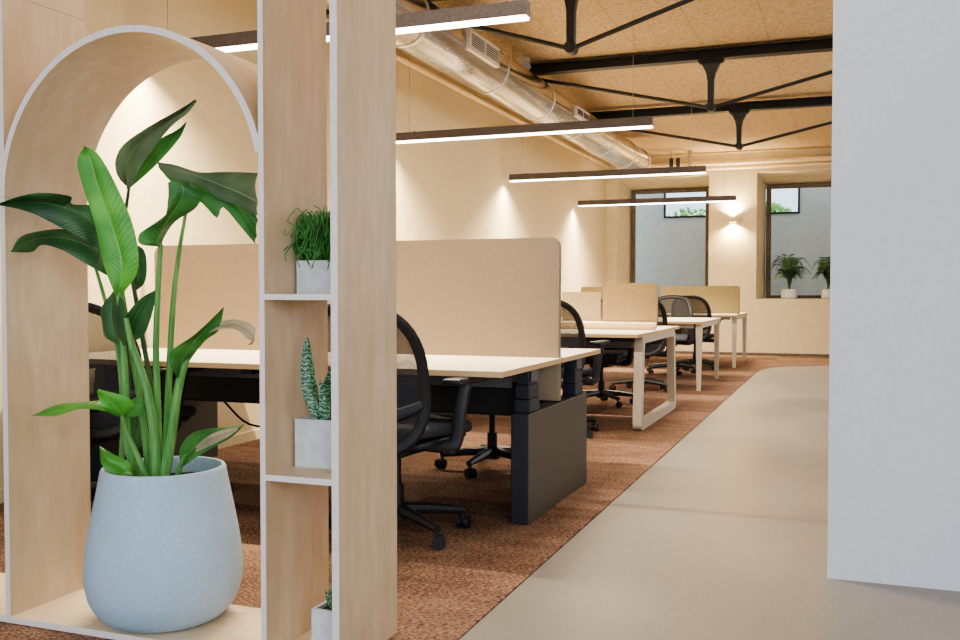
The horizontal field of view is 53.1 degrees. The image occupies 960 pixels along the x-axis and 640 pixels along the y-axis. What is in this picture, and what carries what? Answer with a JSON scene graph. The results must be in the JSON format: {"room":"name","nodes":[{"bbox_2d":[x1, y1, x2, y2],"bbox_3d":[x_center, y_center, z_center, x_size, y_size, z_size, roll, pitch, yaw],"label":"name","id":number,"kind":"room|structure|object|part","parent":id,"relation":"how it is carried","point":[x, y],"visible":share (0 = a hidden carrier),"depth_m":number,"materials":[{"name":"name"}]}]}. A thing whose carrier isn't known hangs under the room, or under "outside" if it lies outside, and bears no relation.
{"room":"open-plan office","nodes":[
{"label":"open-plan office","id":0,"kind":"room"},
{"bbox_2d":[0,0,605,488],"bbox_3d":[-0.931,-0.838,8.826,0.200,3.460,18.270,1,2,21],"label":"wall","id":1,"kind":"structure","parent":0,"point":[453,189],"depth_m":9.00,"materials":[{"name":"paint"}]},
{"bbox_2d":[0,429,259,503],"bbox_3d":[-0.939,0.766,8.554,0.012,0.070,17.670,1,2,21],"label":"baseboard","id":2,"kind":"structure","parent":1,"relation":"attached to","point":[252,435],"depth_m":6.63,"materials":[{"name":"paint"}]},
{"bbox_2d":[326,16,607,167],"bbox_3d":[-0.207,-2.461,10.285,0.060,0.060,13.400,1,2,21],"label":"pipe","id":3,"kind":"object","parent":1,"relation":"attached to","point":[403,60],"visible":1,"depth_m":10.67,"materials":[{"name":"beige metal"}]},
{"bbox_2d":[0,354,829,639],"bbox_3d":[1.651,0.861,6.606,8.400,0.006,19.470,1,2,21],"label":"floor","id":4,"kind":"structure","parent":0,"point":[443,594],"depth_m":4.79,"materials":[{"name":"carpet"}]},
{"bbox_2d":[88,302,205,500],"bbox_3d":[-1.742,0.411,4.620,0.696,1.010,0.677,1,2,18],"label":"office chair","id":5,"kind":"object","parent":4,"relation":"on","point":[103,369],"visible":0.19,"depth_m":4.39,"materials":[{"name":"black plastic"}]},
{"bbox_3d":[-1.814,0.230,4.391,0.500,0.574,0.160,1,2,18],"label":"panel","id":6,"kind":"part","parent":5,"relation":"part of","materials":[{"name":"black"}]},
{"bbox_3d":[-1.815,0.232,4.389,0.551,0.638,0.203,1,2,18],"label":"backrest","id":7,"kind":"part","parent":5,"relation":"part of","materials":[{"name":"black plastic"}]},
{"bbox_3d":[-1.516,0.397,4.605,0.246,0.307,0.051,0,2,7],"label":"armrest","id":8,"kind":"part","parent":5,"relation":"part of","materials":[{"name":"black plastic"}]},
{"bbox_3d":[-1.722,0.451,4.684,0.480,0.077,0.480,1,2,18],"label":"seat","id":9,"kind":"part","parent":5,"relation":"part of","materials":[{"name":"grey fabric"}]},
{"bbox_2d":[0,0,396,639],"bbox_3d":[-1.355,-0.402,3.150,2.216,2.720,0.363,1,2,21],"label":"shelving unit","id":10,"kind":"object","parent":4,"relation":"on","point":[61,87],"visible":0.94,"depth_m":2.89,"materials":[{"name":"brown wood"}]},
{"bbox_3d":[-1.437,-0.709,3.166,0.020,0.637,0.350,1,2,21],"label":"panel","id":11,"kind":"part","parent":10,"relation":"part of","materials":[{"name":"brown wood"}]},
{"bbox_3d":[-1.437,0.274,3.195,0.020,1.326,0.350,1,2,21],"label":"panel","id":12,"kind":"part","parent":10,"relation":"part of","materials":[{"name":"brown wood"}]},
{"bbox_3d":[-1.437,-1.386,3.146,0.020,0.714,0.350,1,2,21],"label":"panel","id":13,"kind":"part","parent":10,"relation":"part of","materials":[{"name":"brown wood"}]},
{"bbox_2d":[0,100,257,632],"bbox_3d":[-0.995,0.135,3.017,0.820,1.614,0.503,0,2,12],"label":"potted plant","id":14,"kind":"object","parent":10,"relation":"on","point":[163,548],"visible":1,"depth_m":2.93,"materials":[{"name":"green plant"}]},
{"bbox_3d":[-1.000,0.702,3.046,0.481,0.480,0.481,1,2,21],"label":"pot","id":15,"kind":"part","parent":14,"relation":"part of","materials":[{"name":"grey ceramic"}]},
{"bbox_3d":[-1.368,0.948,3.188,2.194,0.020,0.350,1,2,21],"label":"board","id":16,"kind":"part","parent":10,"relation":"part of","materials":[{"name":"brown wood"}]},
{"bbox_3d":[-0.548,-0.393,2.836,0.017,2.680,0.350,1,2,21],"label":"panel","id":17,"kind":"part","parent":10,"relation":"part of","materials":[{"name":"brown wood"}]},
{"bbox_3d":[-0.441,-0.068,2.805,0.211,0.016,0.350,1,2,21],"label":"shelf","id":18,"kind":"part","parent":10,"relation":"part of","materials":[{"name":"brown wood"}]},
{"bbox_3d":[-0.441,0.439,2.820,0.211,0.017,0.350,1,2,21],"label":"shelf","id":19,"kind":"part","parent":10,"relation":"part of","materials":[{"name":"brown wood"}]},
{"bbox_2d":[283,205,330,293],"bbox_3d":[-0.428,-0.209,2.836,0.218,0.265,0.294,1,2,21],"label":"potted plant","id":20,"kind":"object","parent":10,"relation":"on","point":[314,272],"visible":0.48,"depth_m":2.79,"materials":[{"name":"plant"}]},
{"bbox_3d":[-0.454,-0.126,2.851,0.130,0.098,0.130,1,2,21],"label":"pot","id":21,"kind":"part","parent":20,"relation":"part of","materials":[{"name":"ceramic"}]},
{"bbox_2d":[295,336,331,468],"bbox_3d":[-0.457,0.238,2.858,0.148,0.381,0.140,1,2,21],"label":"potted plant","id":22,"kind":"object","parent":10,"relation":"on","point":[313,431],"visible":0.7,"depth_m":2.81,"materials":[{"name":"green plant"}]},
{"bbox_3d":[-0.454,0.359,2.860,0.138,0.140,0.140,1,2,21],"label":"pot","id":23,"kind":"part","parent":22,"relation":"part of","materials":[{"name":"ceramic"}]},
{"bbox_2d":[311,582,331,639],"bbox_3d":[-0.414,0.850,2.790,0.107,0.198,0.110,1,2,21],"label":"potted plant","id":24,"kind":"object","parent":10,"relation":"on","point":[321,614],"visible":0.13,"depth_m":2.75,"materials":[{"name":"green plant"}]},
{"bbox_3d":[-0.414,0.888,2.791,0.107,0.120,0.110,1,2,21],"label":"pot","id":25,"kind":"part","parent":24,"relation":"part of","materials":[{"name":"concrete"}]},
{"bbox_3d":[-0.330,-0.381,2.760,0.022,2.700,0.362,1,2,21],"label":"panel","id":26,"kind":"part","parent":10,"relation":"part of","materials":[{"name":"brown wood"}]},
{"bbox_2d":[90,348,600,524],"bbox_3d":[-0.780,0.538,5.224,2.515,0.720,1.705,1,2,21],"label":"desk","id":27,"kind":"object","parent":4,"relation":"on","point":[549,438],"visible":0.54,"depth_m":4.68,"materials":[{"name":"beige laminate"}]},
{"bbox_2d":[152,375,516,415],"bbox_3d":[-0.851,0.372,5.067,2.310,0.140,0.240,1,2,21],"label":"cable tray","id":28,"kind":"object","parent":27,"relation":"on","point":[482,400],"depth_m":5.06,"materials":[{"name":"black metal"}]},
{"bbox_2d":[154,237,560,400],"bbox_3d":[-0.757,-0.017,5.247,2.482,0.818,0.035,1,2,21],"label":"screen","id":29,"kind":"object","parent":27,"relation":"attached to","point":[461,297],"visible":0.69,"depth_m":5.00,"materials":[{"name":"beige fabric"}]},
{"bbox_3d":[0.218,0.323,4.434,0.076,0.195,0.150,1,2,21],"label":"leg","id":30,"kind":"part","parent":27,"relation":"part of","materials":[{"name":"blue metal"}]},
{"bbox_3d":[0.499,0.302,5.172,0.076,0.195,0.150,1,2,21],"label":"leg","id":31,"kind":"part","parent":27,"relation":"part of","materials":[{"name":"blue metal"}]},
{"bbox_2d":[328,304,486,549],"bbox_3d":[-0.376,0.425,4.120,0.696,1.010,0.677,1,2,26],"label":"office chair","id":32,"kind":"object","parent":4,"relation":"on","point":[417,432],"visible":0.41,"depth_m":3.92,"materials":[{"name":"black plastic"}]},
{"bbox_3d":[-0.478,0.244,3.904,0.500,0.574,0.160,1,2,26],"label":"panel","id":33,"kind":"part","parent":32,"relation":"part of","materials":[{"name":"black"}]},
{"bbox_3d":[-0.479,0.246,3.902,0.551,0.638,0.203,1,2,26],"label":"backrest","id":34,"kind":"part","parent":32,"relation":"part of","materials":[{"name":"black plastic"}]},
{"bbox_3d":[-0.154,0.413,4.074,0.246,0.307,0.051,0,2,15],"label":"armrest","id":35,"kind":"part","parent":32,"relation":"part of","materials":[{"name":"black plastic"}]},
{"bbox_3d":[-0.346,0.466,4.182,0.480,0.077,0.480,1,2,26],"label":"seat","id":36,"kind":"part","parent":32,"relation":"part of","materials":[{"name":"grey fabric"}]},
{"bbox_3d":[-0.184,0.555,4.095,0.170,0.022,0.040,1,2,26],"label":"lever","id":37,"kind":"part","parent":32,"relation":"part of","materials":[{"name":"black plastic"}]},
{"bbox_2d":[429,412,452,418],"bbox_3d":[-0.471,0.332,7.324,0.696,1.010,0.677,0,2,11],"label":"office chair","id":38,"kind":"object","parent":4,"relation":"on","point":[432,414],"visible":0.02,"depth_m":7.43,"materials":[{"name":"black plastic"}]},
{"bbox_2d":[434,415,510,478],"bbox_3d":[0.077,0.379,5.694,0.696,1.010,0.720,1,2,17],"label":"office chair","id":39,"kind":"object","parent":4,"relation":"on","point":[490,450],"visible":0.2,"depth_m":5.66,"materials":[{"name":"black plastic"}]},
{"bbox_2d":[561,300,610,437],"bbox_3d":[0.569,0.339,7.098,0.696,1.010,0.677,1,2,24],"label":"office chair","id":40,"kind":"object","parent":4,"relation":"on","point":[572,327],"visible":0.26,"depth_m":6.84,"materials":[{"name":"black plastic"}]},
{"bbox_3d":[0.473,0.158,6.878,0.500,0.574,0.160,1,2,24],"label":"panel","id":41,"kind":"part","parent":40,"relation":"part of","materials":[{"name":"black"}]},
{"bbox_3d":[0.473,0.159,6.876,0.551,0.638,0.203,1,2,24],"label":"backrest","id":42,"kind":"part","parent":40,"relation":"part of","materials":[{"name":"black plastic"}]},
{"bbox_3d":[0.596,0.379,7.160,0.480,0.077,0.480,1,2,24],"label":"seat","id":43,"kind":"part","parent":40,"relation":"part of","materials":[{"name":"grey fabric"}]},
{"bbox_3d":[0.792,0.326,7.060,0.246,0.307,0.051,0,2,13],"label":"armrest","id":44,"kind":"part","parent":40,"relation":"part of","materials":[{"name":"black plastic"}]},
{"bbox_2d":[583,297,633,407],"bbox_3d":[1.148,0.283,9.000,0.696,1.010,0.695,1,2,25],"label":"office chair","id":45,"kind":"object","parent":4,"relation":"on","point":[611,357],"visible":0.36,"depth_m":8.89,"materials":[{"name":"black plastic"}]},
{"bbox_3d":[1.124,0.327,8.949,0.480,0.077,0.480,1,2,25],"label":"seat","id":46,"kind":"part","parent":45,"relation":"part of","materials":[{"name":"grey fabric"}]},
{"bbox_3d":[1.250,0.089,9.216,0.500,0.574,0.160,1,2,25],"label":"panel","id":47,"kind":"part","parent":45,"relation":"part of","materials":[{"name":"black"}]},
{"bbox_3d":[1.327,0.273,8.865,0.246,0.307,0.051,1,2,36],"label":"armrest","id":48,"kind":"part","parent":45,"relation":"part of","materials":[{"name":"black plastic"}]},
{"bbox_2d":[582,321,679,429],"bbox_3d":[0.385,0.401,8.425,2.410,0.808,1.910,1,2,21],"label":"desk","id":49,"kind":"object","parent":4,"relation":"on","point":[621,334],"visible":0.39,"depth_m":7.73,"materials":[{"name":"beige laminate"}]},
{"bbox_2d":[562,292,600,320],"bbox_3d":[0.858,-0.117,8.127,0.337,0.243,0.020,1,2,21],"label":"screen","id":50,"kind":"object","parent":49,"relation":"on","point":[587,304],"visible":0.91,"depth_m":8.10,"materials":[{"name":"beige fabric"}]},
{"bbox_2d":[586,341,634,347],"bbox_3d":[0.242,0.162,8.156,2.150,0.100,0.200,1,2,21],"label":"cable tray","id":51,"kind":"object","parent":49,"relation":"on","point":[614,344],"depth_m":7.72,"materials":[{"name":"black metal"}]},
{"bbox_3d":[0.344,0.036,8.328,2.375,0.073,0.056,1,2,21],"label":"screen rail","id":52,"kind":"part","parent":49,"relation":"part of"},
{"bbox_2d":[603,283,657,320],"bbox_3d":[1.248,-0.149,7.978,0.462,0.317,0.030,1,2,21],"label":"screen","id":53,"kind":"object","parent":49,"relation":"on","point":[621,301],"visible":1,"depth_m":7.96,"materials":[{"name":"beige fabric"}]},
{"bbox_3d":[1.464,0.463,7.966,0.065,0.710,1.588,1,2,21],"label":"leg","id":54,"kind":"part","parent":49,"relation":"part of","materials":[{"name":"white metal"}]},
{"bbox_2d":[609,300,674,391],"bbox_3d":[1.708,0.249,10.152,0.696,1.010,0.677,0,2,13],"label":"office chair","id":55,"kind":"object","parent":4,"relation":"on","point":[654,348],"visible":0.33,"depth_m":9.94,"materials":[{"name":"black plastic"}]},
{"bbox_3d":[1.656,0.069,9.918,0.500,0.574,0.160,0,2,13],"label":"panel","id":56,"kind":"part","parent":55,"relation":"part of","materials":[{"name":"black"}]},
{"bbox_3d":[1.655,0.070,9.915,0.551,0.638,0.203,0,2,13],"label":"backrest","id":57,"kind":"part","parent":55,"relation":"part of","materials":[{"name":"black fabric"}]},
{"bbox_3d":[1.934,0.235,10.157,0.246,0.307,0.051,0,2,2],"label":"armrest","id":58,"kind":"part","parent":55,"relation":"part of","materials":[{"name":"black plastic"}]},
{"bbox_2d":[647,295,695,374],"bbox_3d":[2.463,0.183,12.435,0.696,1.010,0.677,1,2,17],"label":"office chair","id":59,"kind":"object","parent":4,"relation":"on","point":[675,305],"visible":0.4,"depth_m":12.57,"materials":[{"name":"black plastic"}]},
{"bbox_3d":[2.531,-0.011,12.654,0.500,0.574,0.160,1,2,17],"label":"panel","id":60,"kind":"part","parent":59,"relation":"part of","materials":[{"name":"black fabric"}]},
{"bbox_3d":[2.532,-0.010,12.656,0.551,0.638,0.203,1,2,17],"label":"backrest","id":61,"kind":"part","parent":59,"relation":"part of","materials":[{"name":"black fabric"}]},
{"bbox_3d":[2.444,0.227,12.372,0.480,0.077,0.480,1,2,17],"label":"seat","id":62,"kind":"part","parent":59,"relation":"part of","materials":[{"name":"grey fabric"}]},
{"bbox_3d":[2.657,0.172,12.317,0.246,0.307,0.051,1,2,28],"label":"armrest","id":63,"kind":"part","parent":59,"relation":"part of","materials":[{"name":"black plastic"}]},
{"bbox_2d":[667,317,720,390],"bbox_3d":[1.509,0.351,11.361,2.420,0.735,1.720,1,2,21],"label":"desk","id":64,"kind":"object","parent":4,"relation":"on","point":[683,322],"visible":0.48,"depth_m":10.41,"materials":[{"name":"beige laminate"}]},
{"bbox_2d":[581,287,602,296],"bbox_3d":[1.614,-0.202,11.262,0.887,0.375,0.030,1,2,21],"label":"screen","id":65,"kind":"object","parent":64,"relation":"on","point":[583,289],"visible":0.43,"depth_m":11.35,"materials":[{"name":"beige fabric"}]},
{"bbox_2d":[675,328,683,333],"bbox_3d":[1.399,0.083,11.203,1.920,0.120,0.200,1,2,21],"label":"cable tray","id":66,"kind":"object","parent":64,"relation":"on","point":[678,331],"depth_m":10.78,"materials":[{"name":"black metal"}]},
{"bbox_3d":[2.330,0.397,10.215,0.066,0.710,0.066,1,2,21],"label":"leg","id":67,"kind":"part","parent":64,"relation":"part of","materials":[{"name":"white metal"}]},
{"bbox_3d":[2.864,0.356,11.616,0.066,0.710,0.066,1,2,21],"label":"leg","id":68,"kind":"part","parent":64,"relation":"part of","materials":[{"name":"white metal"}]},
{"bbox_2d":[676,295,723,369],"bbox_3d":[2.918,0.164,13.071,0.696,1.010,0.677,1,2,27],"label":"office chair","id":69,"kind":"object","parent":4,"relation":"on","point":[701,308],"visible":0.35,"depth_m":12.81,"materials":[{"name":"black plastic"}]},
{"bbox_3d":[2.811,-0.015,12.854,0.551,0.638,0.203,1,2,27],"label":"backrest","id":70,"kind":"part","parent":69,"relation":"part of","materials":[{"name":"black fabric"}]},
{"bbox_3d":[2.812,-0.017,12.856,0.500,0.574,0.160,1,2,27],"label":"panel","id":71,"kind":"part","parent":69,"relation":"part of","materials":[{"name":"black"}]},
{"bbox_3d":[3.139,0.152,13.021,0.246,0.307,0.051,0,2,16],"label":"armrest","id":72,"kind":"part","parent":69,"relation":"part of","materials":[{"name":"black plastic"}]},
{"bbox_2d":[711,312,747,367],"bbox_3d":[2.668,0.263,14.380,2.435,0.735,1.750,1,2,21],"label":"desk","id":73,"kind":"object","parent":4,"relation":"on","point":[743,315],"visible":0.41,"depth_m":13.31,"materials":[{"name":"beige laminate"}]},
{"bbox_2d":[661,286,739,313],"bbox_3d":[3.223,-0.298,14.072,1.142,0.403,0.030,1,2,21],"label":"screen","id":74,"kind":"object","parent":73,"relation":"on","point":[720,299],"visible":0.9,"depth_m":13.97,"materials":[{"name":"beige fabric"}]},
{"bbox_3d":[3.526,0.307,13.311,0.066,0.710,0.066,1,2,21],"label":"leg","id":75,"kind":"part","parent":73,"relation":"part of","materials":[{"name":"white metal"}]},
{"bbox_3d":[4.032,0.268,14.637,0.066,0.710,0.066,1,2,21],"label":"leg","id":76,"kind":"part","parent":73,"relation":"part of","materials":[{"name":"white metal"}]},
{"bbox_2d":[432,0,832,156],"bbox_3d":[2.489,-2.604,7.470,7.520,0.150,18.270,1,2,21],"label":"ceiling","id":77,"kind":"structure","parent":0,"point":[696,24],"depth_m":9.58,"materials":[{"name":"brown wood"}]},
{"bbox_2d":[396,0,529,33],"bbox_3d":[-0.083,-1.545,4.911,0.728,0.116,0.070,1,2,21],"label":"lamp","id":78,"kind":"object","parent":77,"relation":"hanging from","point":[473,15],"depth_m":4.88,"materials":[{"name":"white"}]},
{"bbox_2d":[216,15,528,51],"bbox_3d":[-0.855,-1.522,5.206,2.337,0.016,0.062,1,2,21],"label":"diffuser","id":79,"kind":"object","parent":78,"relation":"attached to","point":[466,20],"depth_m":4.94,"materials":[{"name":"white plastic"}]},
{"bbox_2d":[326,0,650,168],"bbox_3d":[0.320,-2.283,9.029,0.446,0.582,11.420,1,2,21],"label":"ventilation duct","id":80,"kind":"object","parent":77,"relation":"hanging from","point":[462,54],"visible":0.85,"depth_m":8.39,"materials":[{"name":"metal"}]},
{"bbox_2d":[472,34,484,52],"bbox_3d":[-0.012,-2.171,7.540,0.004,0.089,0.275,1,2,21],"label":"grille","id":81,"kind":"object","parent":80,"relation":"attached to","point":[478,42],"depth_m":7.54,"materials":[{"name":"silver metal"}]},
{"bbox_2d":[486,44,498,62],"bbox_3d":[0.104,-2.180,7.846,0.004,0.089,0.290,1,2,21],"label":"grille","id":82,"kind":"object","parent":80,"relation":"attached to","point":[492,52],"depth_m":7.84,"materials":[{"name":"silver metal"}]},
{"bbox_2d":[326,0,693,55],"bbox_3d":[0.907,-2.200,6.763,4.655,0.604,0.120,1,2,21],"label":"roof truss","id":83,"kind":"object","parent":77,"relation":"attached to","point":[570,46],"visible":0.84,"depth_m":6.83,"materials":[{"name":"black metal"}]},
{"bbox_3d":[-0.058,-2.183,7.131,1.491,0.492,0.036,1,2,21],"label":"tie rod","id":84,"kind":"part","parent":83,"relation":"part of","materials":[{"name":"black paint"}]},
{"bbox_3d":[1.363,-2.167,6.590,1.491,0.492,0.036,1,2,21],"label":"tie rod","id":85,"kind":"part","parent":83,"relation":"part of","materials":[{"name":"black paint"}]},
{"bbox_2d":[517,57,530,69],"bbox_3d":[0.433,-2.519,9.471,0.132,0.136,0.157,0,2,-13],"label":"ceiling sensor","id":86,"kind":"object","parent":77,"relation":"attached to","point":[524,61],"visible":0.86,"depth_m":9.43,"materials":[{"name":"white plastic"}]},
{"bbox_2d":[396,11,652,143],"bbox_3d":[0.321,-2.071,8.275,2.345,0.963,0.070,1,2,21],"label":"hanging lamp","id":87,"kind":"object","parent":77,"relation":"hanging from","point":[638,122],"visible":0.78,"depth_m":8.23,"materials":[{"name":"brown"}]},
{"bbox_2d":[396,125,652,143],"bbox_3d":[0.321,-1.597,8.289,2.337,0.016,0.062,1,2,21],"label":"diffuser","id":88,"kind":"object","parent":87,"relation":"attached to","point":[579,128],"depth_m":8.26,"materials":[{"name":"white plastic"}]},
{"bbox_2d":[509,89,705,181],"bbox_3d":[1.460,-2.154,11.264,2.345,0.970,0.070,1,2,21],"label":"lamp","id":89,"kind":"object","parent":77,"relation":"hanging from","point":[683,170],"visible":0.98,"depth_m":11.22,"materials":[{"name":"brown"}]},
{"bbox_2d":[509,172,705,181],"bbox_3d":[1.460,-1.677,11.278,2.337,0.016,0.062,1,2,21],"label":"diffuser","id":90,"kind":"object","parent":89,"relation":"attached to","point":[603,174],"depth_m":11.30,"materials":[{"name":"white plastic"}]},
{"bbox_2d":[578,169,735,206],"bbox_3d":[2.600,-2.224,14.254,2.345,1.005,0.070,1,2,21],"label":"lamp","id":91,"kind":"object","parent":77,"relation":"hanging from","point":[729,198],"visible":0.98,"depth_m":14.20,"materials":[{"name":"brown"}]},
{"bbox_2d":[578,200,735,206],"bbox_3d":[2.600,-1.730,14.268,2.337,0.016,0.062,1,2,21],"label":"diffuser","id":92,"kind":"object","parent":91,"relation":"attached to","point":[620,202],"depth_m":14.32,"materials":[{"name":"white plastic"}]},
{"bbox_2d":[669,151,679,166],"bbox_3d":[3.204,-2.600,15.725,0.260,0.339,0.064,1,2,21],"label":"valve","id":93,"kind":"object","parent":77,"relation":"hanging from","point":[671,158],"visible":0.57,"depth_m":15.72,"materials":[{"name":"metal"}]},
{"bbox_2d":[529,37,832,112],"bbox_3d":[2.298,-2.256,9.015,4.950,0.584,0.120,1,2,21],"label":"roof truss","id":94,"kind":"object","parent":77,"relation":"attached to","point":[711,59],"visible":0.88,"depth_m":9.07,"materials":[{"name":"black metal"}]},
{"bbox_3d":[1.284,-2.239,9.402,1.888,0.473,0.036,1,2,21],"label":"tie rod","id":95,"kind":"part","parent":94,"relation":"part of","materials":[{"name":"black paint"}]},
{"bbox_3d":[3.078,-2.219,8.718,1.888,0.473,0.036,1,2,21],"label":"tie rod","id":96,"kind":"part","parent":94,"relation":"part of","materials":[{"name":"black paint"}]},
{"bbox_2d":[688,150,691,165],"bbox_3d":[3.278,-2.590,15.697,0.378,0.358,0.070,1,2,21],"label":"pipe","id":97,"kind":"object","parent":77,"relation":"attached to","point":[689,151],"visible":0.38,"depth_m":15.61,"materials":[{"name":"metal"}]},
{"bbox_2d":[589,96,831,149],"bbox_3d":[3.219,-2.314,11.445,4.950,0.559,0.120,1,2,21],"label":"roof truss","id":98,"kind":"object","parent":77,"relation":"attached to","point":[738,110],"visible":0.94,"depth_m":11.47,"materials":[{"name":"black metal"}]},
{"bbox_3d":[2.182,-2.298,11.841,1.938,0.448,0.036,1,2,21],"label":"tie rod","id":99,"kind":"part","parent":98,"relation":"part of","materials":[{"name":"black paint"}]},
{"bbox_3d":[4.023,-2.277,11.140,1.938,0.448,0.036,1,2,21],"label":"tie rod","id":100,"kind":"part","parent":98,"relation":"part of","materials":[{"name":"black paint"}]},
{"bbox_2d":[459,365,959,639],"bbox_3d":[1.651,0.911,6.608,8.400,0.094,19.470,1,2,21],"label":"floor","id":101,"kind":"structure","parent":0,"point":[725,536],"depth_m":3.78,"materials":[{"name":"beige concrete"}]},
{"bbox_2d":[606,148,831,353],"bbox_3d":[5.636,-1.040,15.775,7.520,3.460,0.600,1,2,21],"label":"wall","id":102,"kind":"structure","parent":0,"point":[736,250],"depth_m":15.97,"materials":[{"name":"paint"}]},
{"bbox_2d":[631,187,708,297],"bbox_3d":[3.346,-1.333,16.907,1.366,1.940,0.091,1,2,21],"label":"window","id":103,"kind":"structure","parent":102,"relation":"in","point":[680,190],"depth_m":16.93,"materials":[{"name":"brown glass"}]},
{"bbox_2d":[616,155,831,168],"bbox_3d":[5.618,-2.580,15.234,7.000,0.090,0.090,1,2,21],"label":"pipe","id":104,"kind":"object","parent":102,"relation":"attached to","point":[815,157],"visible":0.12,"depth_m":15.65,"materials":[{"name":"beige metal"}]},
{"bbox_2d":[724,217,740,222],"bbox_3d":[4.193,-1.665,15.932,0.260,0.096,0.099,1,2,21],"label":"wall sconce","id":105,"kind":"object","parent":102,"relation":"attached to","point":[727,219],"visible":1,"depth_m":15.89,"materials":[{"name":"beige metal"}]},
{"bbox_2d":[676,351,829,356],"bbox_3d":[5.626,0.576,15.498,7.308,0.045,0.012,1,2,21],"label":"baseboard","id":106,"kind":"structure","parent":102,"relation":"attached to","point":[677,352],"depth_m":15.84,"materials":[{"name":"beige wood"}]},
{"bbox_2d":[706,161,831,169],"bbox_3d":[5.639,-2.502,15.292,7.000,0.060,0.060,1,2,21],"label":"pipe","id":107,"kind":"object","parent":102,"relation":"attached to","point":[824,162],"visible":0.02,"depth_m":15.62,"materials":[{"name":"beige metal"}]},
{"bbox_2d":[768,254,812,298],"bbox_3d":[5.139,-0.722,15.926,0.716,0.733,0.516,1,2,21],"label":"potted palm","id":108,"kind":"object","parent":102,"relation":"on","point":[789,293],"visible":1,"depth_m":15.85,"materials":[{"name":"plant"}]},
{"bbox_2d":[765,182,830,297],"bbox_3d":[5.574,-1.324,16.058,1.518,1.921,0.091,1,2,21],"label":"window","id":109,"kind":"structure","parent":102,"relation":"in","point":[769,188],"depth_m":16.26,"materials":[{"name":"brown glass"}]},
{"bbox_2d":[811,257,830,298],"bbox_3d":[5.705,-0.689,15.703,0.565,0.682,0.533,1,2,21],"label":"potted palm","id":110,"kind":"object","parent":102,"relation":"on","point":[825,293],"visible":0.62,"depth_m":15.65,"materials":[{"name":"plant"}]},
{"bbox_2d":[781,289,797,298],"bbox_3d":[5.132,-0.433,15.931,0.265,0.155,0.265,1,2,21],"label":"pot","id":111,"kind":"object","parent":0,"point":[785,293],"depth_m":15.82,"materials":[{"name":"ceramic"}]},
{"bbox_2d":[821,289,829,298],"bbox_3d":[5.702,-0.426,15.714,0.224,0.155,0.224,1,2,21],"label":"pot","id":112,"kind":"object","parent":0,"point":[825,293],"depth_m":15.63,"materials":[{"name":"ceramic"}]},
{"bbox_2d":[827,0,959,590],"bbox_3d":[2.924,-0.666,2.956,3.454,3.460,0.160,1,2,21],"label":"wall","id":113,"kind":"structure","parent":0,"point":[894,454],"depth_m":3.43,"materials":[{"name":"white paint"}]},
{"label":"outside","id":114,"kind":"structure","parent":0,"visible":0},
{"bbox_3d":[5.677,0.597,19.838,8.500,0.050,6.930,1,2,21],"label":"floor","id":115,"kind":"structure","parent":114,"visible":0},
{"bbox_2d":[668,206,705,215],"bbox_3d":[4.227,-0.854,19.359,0.905,2.882,1.056,-2,2,-43],"label":"shrub","id":116,"kind":"object","parent":115,"relation":"on","point":[682,211],"visible":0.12,"depth_m":19.25,"materials":[{"name":"green plant"}]},
{"bbox_2d":[635,187,830,296],"bbox_3d":[4.867,-1.215,17.658,8.500,3.700,0.120,1,2,21],"label":"wall","id":117,"kind":"structure","parent":115,"relation":"on","point":[669,251],"depth_m":17.87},
{"bbox_2d":[664,193,705,217],"bbox_3d":[3.875,-2.169,17.955,0.865,0.510,0.060,1,2,21],"label":"window","id":118,"kind":"structure","parent":117,"relation":"in","point":[665,216],"depth_m":18.01,"materials":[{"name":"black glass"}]},
{"bbox_2d":[771,188,799,213],"bbox_3d":[5.359,-2.168,17.390,0.830,0.500,0.060,1,2,21],"label":"window","id":119,"kind":"structure","parent":117,"relation":"in","point":[798,211],"depth_m":17.24,"materials":[{"name":"black metal"}]},
{"bbox_2d":[771,201,791,211],"bbox_3d":[5.660,-0.875,18.800,1.005,2.956,0.800,1,2,21],"label":"shrub","id":120,"kind":"object","parent":115,"relation":"on","point":[776,208],"visible":0.12,"depth_m":18.58,"materials":[{"name":"green plant"}]}
]}

